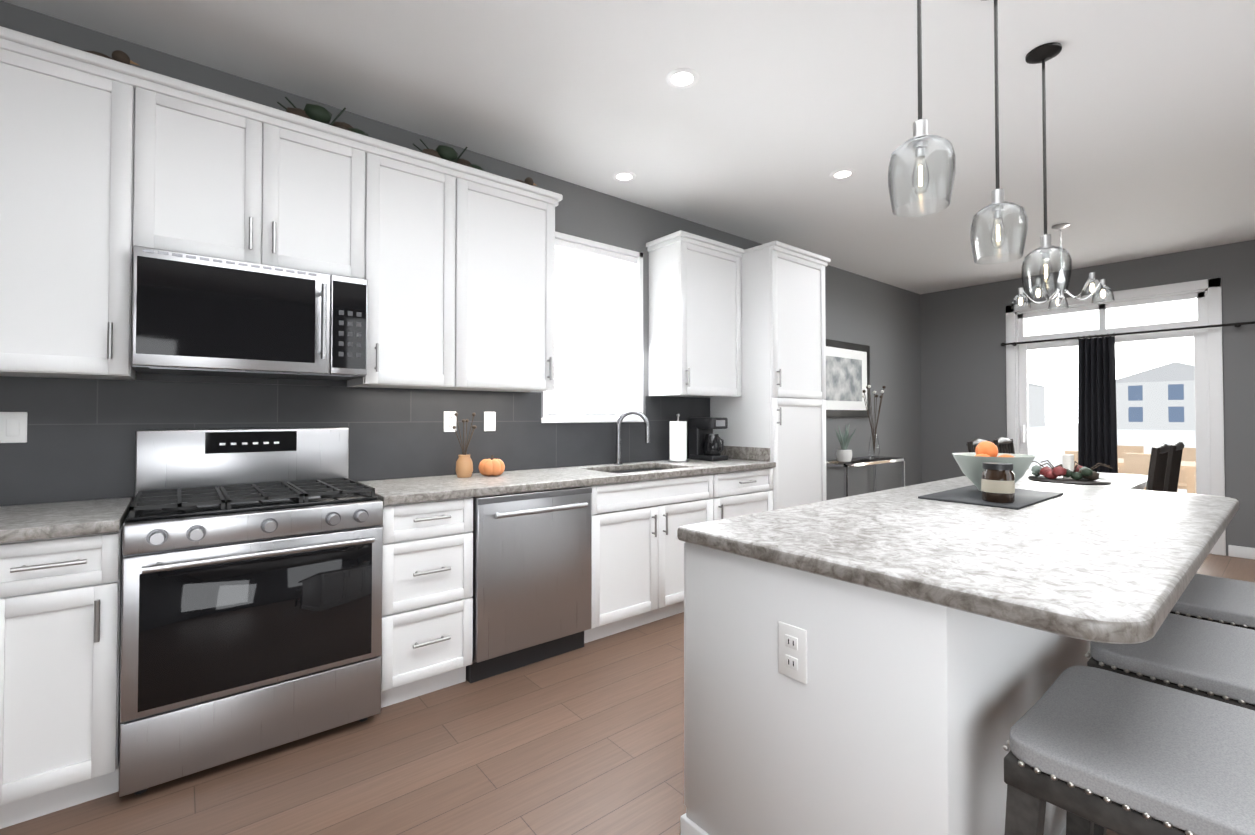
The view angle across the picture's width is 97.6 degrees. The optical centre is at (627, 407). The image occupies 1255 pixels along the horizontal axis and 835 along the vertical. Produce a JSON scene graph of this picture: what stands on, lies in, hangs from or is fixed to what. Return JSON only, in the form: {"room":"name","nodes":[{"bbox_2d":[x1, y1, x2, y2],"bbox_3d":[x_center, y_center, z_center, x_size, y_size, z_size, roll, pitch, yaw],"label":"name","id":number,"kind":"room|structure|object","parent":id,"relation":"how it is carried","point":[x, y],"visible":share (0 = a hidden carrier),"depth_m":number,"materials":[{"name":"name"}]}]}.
{"room":"dining room and kitchen","nodes":[
{"label":"dining room and kitchen","id":0,"kind":"room"},
{"bbox_2d":[0,0,921,505],"bbox_3d":[-0.008,-0.085,3.999,9.780,2.800,0.120,1,-1,-39],"label":"wall","id":1,"kind":"structure","parent":0,"point":[880,318],"depth_m":4.37,"materials":[{"name":"grey paint"}]},
{"bbox_2d":[0,26,159,379],"bbox_3d":[-2.119,-0.682,1.987,0.626,1.130,0.337,1,-1,-39],"label":"upper cabinet","id":2,"kind":"object","parent":1,"relation":"attached to","point":[106,164],"depth_m":1.92,"materials":[{"name":"white wood"}]},
{"bbox_2d":[82,50,139,65],"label":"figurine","id":3,"kind":"object","parent":2,"relation":"on","point":[117,55],"depth_m":2.11,"materials":[{"name":"brown"}]},
{"bbox_2d":[160,74,371,279],"bbox_3d":[-1.616,-0.911,2.401,0.792,0.660,0.337,1,-1,-39],"label":"upper cabinet","id":4,"kind":"object","parent":1,"relation":"attached to","point":[241,179],"depth_m":2.26,"materials":[{"name":"white wood"}]},
{"bbox_2d":[132,245,367,380],"bbox_3d":[-1.571,-0.357,2.336,0.780,0.439,0.461,1,-1,-39],"label":"microwave","id":5,"kind":"object","parent":4,"relation":"attached to","point":[196,314],"visible":1,"depth_m":2.16,"materials":[{"name":"silver metal"}]},
{"bbox_2d":[277,97,368,136],"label":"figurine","id":6,"kind":"object","parent":4,"relation":"on","point":[316,112],"depth_m":2.49,"materials":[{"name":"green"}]},
{"bbox_2d":[0,373,709,505],"bbox_3d":[-1.381,0.121,2.790,5.288,0.508,0.010,1,-1,-39],"label":"tile backsplash","id":7,"kind":"structure","parent":1,"relation":"attached to","point":[79,444],"depth_m":2.62,"materials":[{"name":"grey tile"}]},
{"bbox_2d":[0,412,27,442],"bbox_3d":[-2.284,0.074,2.041,0.072,0.115,0.010,1,-1,-39],"label":"electrical outlet plate","id":8,"kind":"object","parent":7,"relation":"attached to","point":[13,427],"depth_m":2.04,"materials":[{"name":"white plastic"}]},
{"bbox_2d":[444,411,455,431],"bbox_3d":[-0.998,0.080,3.090,0.072,0.115,0.009,1,-1,-39],"label":"electrical outlet plate","id":9,"kind":"object","parent":7,"relation":"attached to","point":[449,417],"depth_m":3.09,"materials":[{"name":"white plastic"}]},
{"bbox_2d":[484,412,495,430],"bbox_3d":[-0.812,0.083,3.242,0.072,0.115,0.009,1,-1,-39],"label":"electrical outlet plate","id":10,"kind":"object","parent":7,"relation":"attached to","point":[489,417],"depth_m":3.24,"materials":[{"name":"white plastic"}]},
{"bbox_2d":[347,138,471,389],"bbox_3d":[-1.143,-0.670,2.784,0.550,1.130,0.337,1,-1,-39],"label":"upper cabinet","id":11,"kind":"object","parent":1,"relation":"attached to","point":[419,328],"depth_m":2.68,"materials":[{"name":"white wood"}]},
{"bbox_2d":[413,139,483,170],"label":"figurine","id":12,"kind":"object","parent":11,"relation":"on","point":[445,152],"depth_m":2.87,"materials":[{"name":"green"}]},
{"bbox_2d":[470,168,559,391],"bbox_3d":[-0.772,-0.665,3.086,0.650,1.130,0.337,1,-1,-39],"label":"upper cabinet","id":13,"kind":"object","parent":1,"relation":"attached to","point":[513,222],"depth_m":3.00,"materials":[{"name":"white wood"}]},
{"bbox_2d":[515,177,536,185],"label":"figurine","id":14,"kind":"object","parent":13,"relation":"on","point":[528,180],"depth_m":3.23,"materials":[{"name":"brown"}]},
{"bbox_2d":[541,231,643,422],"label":"window","id":15,"kind":"structure","parent":1,"relation":"attached to","point":[638,345],"depth_m":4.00,"materials":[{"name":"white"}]},
{"bbox_2d":[548,239,636,417],"bbox_3d":[-0.240,-0.516,3.800,0.762,1.171,0.055,1,-1,-39],"label":"window blinds","id":16,"kind":"object","parent":15,"relation":"attached to","point":[581,263],"visible":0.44,"depth_m":3.80,"materials":[{"name":"white plastic"}]},
{"bbox_2d":[646,230,743,397],"bbox_3d":[0.517,-0.648,4.138,0.657,1.130,0.337,1,-1,-39],"label":"upper cabinet","id":17,"kind":"object","parent":1,"relation":"attached to","point":[695,332],"depth_m":3.97,"materials":[{"name":"white wood"}]},
{"bbox_2d":[824,339,869,416],"bbox_3d":[2.196,-0.294,5.700,1.260,0.790,0.033,1,-1,-39],"label":"picture frame","id":18,"kind":"object","parent":1,"relation":"attached to","point":[847,373],"visible":0.67,"depth_m":5.77,"materials":[{"name":"black"}]},
{"bbox_2d":[0,553,1254,834],"bbox_3d":[3.169,1.329,2.362,12.660,0.080,6.640,1,-1,-39],"label":"floor","id":19,"kind":"structure","parent":0,"point":[586,739],"depth_m":1.95,"materials":[{"name":"brown wood"}]},
{"bbox_2d":[0,542,11,828],"bbox_3d":[-2.362,0.838,1.584,0.855,0.880,0.617,1,-1,-39],"label":"base cabinet","id":20,"kind":"object","parent":19,"relation":"on","point":[5,548],"depth_m":1.62,"materials":[{"name":"white wood"}]},
{"bbox_2d":[8,513,128,825],"bbox_3d":[-1.982,0.842,1.894,0.370,0.880,0.617,1,-1,-39],"label":"base cabinet","id":21,"kind":"object","parent":19,"relation":"on","point":[60,636],"depth_m":1.70,"materials":[{"name":"white wood"}]},
{"bbox_2d":[119,427,382,796],"bbox_3d":[-1.488,0.689,2.218,0.786,1.195,0.723,1,-1,-39],"label":"range","id":22,"kind":"object","parent":19,"relation":"on","point":[251,605],"visible":1,"depth_m":2.00,"materials":[{"name":"silver metal"}]},
{"bbox_2d":[380,497,472,707],"bbox_3d":[-1.061,0.854,2.646,0.403,0.880,0.617,1,-1,-39],"label":"base cabinet","id":23,"kind":"object","parent":19,"relation":"on","point":[427,566],"depth_m":2.41,"materials":[{"name":"white wood"}]},
{"bbox_2d":[466,486,591,682],"bbox_3d":[-0.621,0.859,2.948,0.646,0.879,0.692,1,-1,-39],"label":"dishwasher","id":24,"kind":"object","parent":19,"relation":"on","point":[532,573],"visible":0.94,"depth_m":2.70,"materials":[{"name":"silver metal"}]},
{"bbox_2d":[640,468,772,603],"bbox_3d":[0.589,0.875,3.992,0.698,0.880,0.617,1,-1,-39],"label":"base cabinet","id":25,"kind":"object","parent":19,"relation":"on","point":[737,493],"depth_m":3.39,"materials":[{"name":"white wood"}]},
{"bbox_2d":[0,410,775,543],"bbox_3d":[-0.907,0.319,2.758,4.586,0.640,0.632,1,-1,-39],"label":"countertop","id":26,"kind":"structure","parent":25,"relation":"on","point":[28,522],"depth_m":2.66,"materials":[{"name":"stone"}]},
{"bbox_2d":[453,413,476,477],"bbox_3d":[-0.885,0.202,2.982,0.139,0.351,0.092,1,-1,-39],"label":"vase","id":27,"kind":"object","parent":26,"relation":"on","point":[464,466],"visible":1,"depth_m":2.96,"materials":[{"name":"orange ceramic"}]},
{"bbox_2d":[478,455,504,475],"bbox_3d":[-0.756,0.323,3.060,0.144,0.113,0.148,1,-1,-39],"label":"pumpkin","id":28,"kind":"object","parent":26,"relation":"on","point":[491,467],"visible":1,"depth_m":3.01,"materials":[{"name":"orange"}]},
{"bbox_2d":[668,414,688,462],"bbox_3d":[0.365,0.220,3.964,0.150,0.347,0.150,1,-1,-39],"label":"paper towel holder","id":29,"kind":"object","parent":26,"relation":"on","point":[678,441],"visible":1,"depth_m":3.91,"materials":[{"name":"white paper"}]},
{"bbox_2d":[689,417,727,460],"bbox_3d":[0.622,0.236,4.156,0.180,0.320,0.266,1,-1,-39],"label":"coffee maker","id":30,"kind":"object","parent":26,"relation":"on","point":[706,443],"visible":1,"depth_m":4.11,"materials":[{"name":"black plastic"}]},
{"bbox_2d":[710,241,830,509],"bbox_3d":[1.161,0.057,4.447,0.740,2.530,0.654,1,-1,-39],"label":"pantry cabinet","id":31,"kind":"object","parent":19,"relation":"on","point":[778,407],"visible":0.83,"depth_m":4.17,"materials":[{"name":"white wood"}]},
{"bbox_2d":[826,456,904,496],"bbox_3d":[2.388,0.936,5.603,1.200,0.808,0.340,1,-1,-39],"label":"console table","id":32,"kind":"object","parent":19,"relation":"on","point":[874,462],"visible":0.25,"depth_m":5.58,"materials":[{"name":"silver metal"}]},
{"bbox_2d":[835,423,855,461],"bbox_3d":[2.131,0.342,5.379,0.217,0.372,0.203,1,-1,-39],"label":"potted plant","id":33,"kind":"object","parent":32,"relation":"on","point":[844,454],"visible":1,"depth_m":5.36,"materials":[{"name":"white ceramic"}]},
{"bbox_2d":[862,385,885,457],"bbox_3d":[2.600,0.150,5.789,0.343,0.768,0.188,1,-1,-39],"label":"vase","id":34,"kind":"object","parent":32,"relation":"on","point":[871,421],"visible":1,"depth_m":5.78,"materials":[{"name":"clear glass"}]},
{"bbox_2d":[681,542,1091,834],"bbox_3d":[1.153,0.839,1.968,2.034,0.889,0.770,1,-1,-39],"label":"kitchen island","id":35,"kind":"object","parent":19,"relation":"on","point":[815,704],"visible":0.54,"depth_m":1.25,"materials":[{"name":"white painted wood"},{"name":"stone"},{"name":"white plastic"}]},
{"bbox_2d":[677,476,1238,643],"bbox_3d":[1.281,0.371,1.882,2.130,0.042,1.000,1,-1,-39],"label":"island countertop","id":36,"kind":"structure","parent":35,"relation":"on","point":[1111,565],"depth_m":1.35,"materials":[{"name":"stone"}]},
{"bbox_2d":[918,485,1063,509],"bbox_3d":[1.450,0.350,2.182,0.570,0.008,0.330,1,-1,-39],"label":"mat","id":37,"kind":"object","parent":36,"relation":"on","point":[971,494],"visible":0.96,"depth_m":2.11,"materials":[{"name":"grey"}]},
{"bbox_2d":[952,441,1035,490],"bbox_3d":[1.517,0.244,2.283,0.290,0.206,0.290,1,-1,-39],"label":"fruit bowl","id":38,"kind":"object","parent":37,"relation":"on","point":[970,465],"visible":0.69,"depth_m":2.24,"materials":[{"name":"grey ceramic"}]},
{"bbox_2d":[981,462,1014,502],"bbox_3d":[1.354,0.274,2.008,0.102,0.138,0.102,1,-1,-39],"label":"candle jar","id":39,"kind":"object","parent":37,"relation":"on","point":[997,482],"visible":1,"depth_m":1.97,"materials":[{"name":"brown glass"}]},
{"bbox_2d":[966,438,989,451],"bbox_3d":[3.085,0.789,4.435,0.440,1.066,0.525,1,-1,-39],"label":"dining chair","id":40,"kind":"object","parent":19,"relation":"on","point":[972,445],"visible":0.17,"depth_m":4.51,"materials":[{"name":"black wood"}]},
{"bbox_2d":[992,437,1014,453],"bbox_3d":[3.508,0.794,4.754,0.440,1.066,0.525,1,-1,-39],"label":"dining chair","id":41,"kind":"object","parent":19,"relation":"on","point":[1004,445],"visible":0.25,"depth_m":4.92,"materials":[{"name":"black wood"}]},
{"bbox_2d":[1019,470,1147,489],"bbox_3d":[3.489,0.940,4.333,1.600,0.760,0.840,1,-1,-39],"label":"dining table","id":42,"kind":"object","parent":19,"relation":"on","point":[1130,481],"depth_m":4.26,"materials":[{"name":"white"}]},
{"bbox_2d":[1028,454,1112,484],"bbox_3d":[3.335,0.457,4.150,0.521,0.200,0.529,1,-1,-39],"label":"centerpiece","id":43,"kind":"object","parent":42,"relation":"on","point":[1067,471],"visible":0.96,"depth_m":4.05,"materials":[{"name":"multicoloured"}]},
{"bbox_2d":[1003,740,1194,834],"bbox_3d":[0.976,0.944,0.998,0.522,0.647,0.402,1,-1,-39],"label":"bar stool","id":44,"kind":"object","parent":19,"relation":"on","point":[1031,791],"visible":0.25,"depth_m":0.94,"materials":[{"name":"grey wood"}]},
{"bbox_2d":[1009,666,1254,834],"bbox_3d":[0.976,0.612,1.003,0.490,0.042,0.370,1,-1,-39],"label":"seat","id":45,"kind":"object","parent":44,"relation":"on","point":[1182,760],"visible":1,"depth_m":0.97,"materials":[{"name":"fabric"}]},
{"bbox_2d":[1146,443,1169,490],"bbox_3d":[3.544,0.781,3.951,0.440,1.066,0.525,1,-1,-39],"label":"dining chair","id":46,"kind":"object","parent":19,"relation":"on","point":[1157,467],"visible":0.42,"depth_m":3.70,"materials":[{"name":"black wood"}]},
{"bbox_2d":[1085,651,1254,834],"bbox_3d":[1.452,0.950,1.387,0.522,0.647,0.402,1,-1,-39],"label":"bar stool","id":47,"kind":"object","parent":19,"relation":"on","point":[1098,829],"visible":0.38,"depth_m":1.28,"materials":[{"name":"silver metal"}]},
{"bbox_2d":[1090,613,1254,704],"bbox_3d":[1.452,0.618,1.392,0.490,0.042,0.370,1,-1,-39],"label":"seat","id":48,"kind":"object","parent":47,"relation":"on","point":[1215,658],"visible":0.71,"depth_m":1.34,"materials":[{"name":"fabric"}]},
{"bbox_2d":[1163,441,1184,491],"bbox_3d":[3.983,0.786,4.283,0.440,1.066,0.525,1,-1,-39],"label":"dining chair","id":49,"kind":"object","parent":19,"relation":"on","point":[1175,451],"visible":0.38,"depth_m":4.03,"materials":[{"name":"black wood"}]},
{"bbox_2d":[1170,611,1254,629],"bbox_3d":[1.948,0.957,1.791,0.522,0.647,0.402,1,-1,-39],"label":"bar stool","id":50,"kind":"object","parent":19,"relation":"on","point":[1212,620],"visible":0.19,"depth_m":1.65,"materials":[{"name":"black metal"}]},
{"bbox_2d":[1170,573,1254,627],"bbox_3d":[1.948,0.624,1.796,0.490,0.042,0.370,1,-1,-39],"label":"seat","id":51,"kind":"object","parent":50,"relation":"on","point":[1226,600],"visible":0.58,"depth_m":1.73,"materials":[{"name":"fabric"}]},
{"bbox_2d":[1,0,1254,293],"bbox_3d":[2.053,-1.565,1.496,9.780,0.080,6.640,1,-1,-39],"label":"ceiling","id":52,"kind":"structure","parent":0,"point":[771,120],"depth_m":2.69,"materials":[{"name":"white paint"}]},
{"bbox_2d":[612,171,635,181],"bbox_3d":[-0.021,-1.490,3.546,0.154,0.004,0.154,-1,-1,42],"label":"recessed light","id":53,"kind":"object","parent":52,"relation":"in","point":[624,176],"depth_m":3.54,"materials":[{"name":"white"}]},
{"bbox_2d":[666,68,698,88],"bbox_3d":[0.252,-1.507,2.517,0.154,0.004,0.154,0,-1,6],"label":"recessed light","id":54,"kind":"object","parent":52,"relation":"in","point":[686,77],"depth_m":2.51,"materials":[{"name":"white"}]},
{"bbox_2d":[830,169,855,179],"bbox_3d":[1.376,-1.491,3.511,0.154,0.004,0.154,0,-1,6],"label":"recessed light","id":55,"kind":"object","parent":52,"relation":"in","point":[840,174],"depth_m":3.51,"materials":[{"name":"white"}]},
{"bbox_2d":[888,0,954,216],"bbox_3d":[0.830,-1.044,1.562,0.169,0.958,0.170,1,-1,-39],"label":"pendant light","id":56,"kind":"object","parent":52,"relation":"hanging from","point":[920,141],"visible":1,"depth_m":1.55,"materials":[{"name":"clear glass"}]},
{"bbox_2d":[970,0,1027,263],"bbox_3d":[1.318,-1.022,1.960,0.169,0.988,0.170,1,-1,-39],"label":"pendant light","id":57,"kind":"object","parent":52,"relation":"hanging from","point":[997,206],"visible":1,"depth_m":1.96,"materials":[{"name":"clear glass"}]},
{"bbox_2d":[1021,42,1071,296],"bbox_3d":[1.768,-0.997,2.326,0.169,1.028,0.170,1,-1,-39],"label":"pendant light","id":58,"kind":"object","parent":52,"relation":"hanging from","point":[1043,53],"visible":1,"depth_m":2.32,"materials":[{"name":"clear glass"}]},
{"bbox_2d":[1011,223,1114,309],"bbox_3d":[3.504,-1.160,4.475,0.672,0.634,0.647,1,-1,-39],"label":"chandelier","id":59,"kind":"object","parent":52,"relation":"hanging from","point":[1058,291],"visible":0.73,"depth_m":4.42,"materials":[{"name":"silver metal"}]},
{"bbox_2d":[920,240,1254,555],"bbox_3d":[5.833,-0.078,4.481,0.120,2.800,6.520,1,-1,-39],"label":"wall","id":60,"kind":"structure","parent":0,"point":[963,370],"depth_m":6.26,"materials":[{"name":"grey paint"}]},
{"bbox_2d":[1018,292,1207,494],"bbox_3d":[4.874,0.140,5.617,0.125,2.400,1.460,1,-1,-39],"label":"sliding door","id":61,"kind":"structure","parent":60,"relation":"in","point":[1200,425],"depth_m":5.40,"materials":[{"name":"white"}]},
{"bbox_2d":[1006,277,1225,555],"bbox_3d":[4.883,0.087,5.626,0.140,2.505,1.670,1,-1,-39],"label":"door frame","id":62,"kind":"structure","parent":60,"relation":"attached to","point":[1211,289],"depth_m":5.03,"materials":[{"name":"white wood"}]},
{"bbox_2d":[1001,321,1254,345],"bbox_3d":[4.872,-0.723,5.461,0.101,0.044,1.984,1,-1,-39],"label":"curtain rod","id":63,"kind":"object","parent":60,"relation":"attached to","point":[1237,324],"visible":1,"depth_m":5.31,"materials":[{"name":"grey metal"}]},
{"bbox_2d":[1078,333,1117,472],"bbox_3d":[4.745,0.284,5.552,0.068,2.050,0.323,1,-1,-39],"label":"curtain","id":64,"kind":"object","parent":63,"relation":"hanging from","point":[1097,427],"visible":0.79,"depth_m":5.54,"materials":[{"name":"grey fabric"}]},
{"bbox_2d":[1228,545,1254,559],"bbox_3d":[6.570,1.256,3.448,0.014,0.100,3.780,1,-1,-39],"label":"baseboard","id":65,"kind":"structure","parent":60,"relation":"attached to","point":[1241,552],"depth_m":4.84,"materials":[{"name":"white wood"}]},
{"label":"outside","id":66,"kind":"structure","parent":0,"visible":0},
{"bbox_2d":[1025,299,1197,423],"bbox_3d":[88.974,-42.298,77.194,0.050,90.500,300.000,1,-1,-39],"label":"sky","id":67,"kind":"structure","parent":66,"point":[1057,393],"depth_m":91.26,"materials":[{"name":"white"}]},
{"bbox_2d":[1029,423,1195,492],"bbox_3d":[46.387,1.964,41.750,109.880,0.080,300.000,1,-1,-39],"label":"ground","id":68,"kind":"structure","parent":66,"point":[1072,444],"depth_m":29.77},
{"bbox_2d":[1028,383,1046,425],"bbox_3d":[46.379,-0.892,70.185,6.600,6.520,10.800,1,-1,-39],"label":"house","id":69,"kind":"structure","parent":68,"relation":"on","point":[1039,396],"materials":[{"name":"white"}]},
{"bbox_2d":[1065,445,1196,493],"bbox_3d":[5.987,0.933,6.475,1.940,0.880,1.100,1,-1,-39],"label":"fence","id":70,"kind":"object","parent":68,"relation":"on","point":[1133,459],"depth_m":5.86,"materials":[{"name":"brown wood"}]},
{"bbox_2d":[1116,362,1194,429],"bbox_3d":[51.560,-0.989,51.180,6.600,6.120,9.800,1,-1,-39],"label":"house","id":71,"kind":"structure","parent":68,"relation":"on","point":[1166,416],"depth_m":50.11,"materials":[{"name":"white paint"}]}
]}

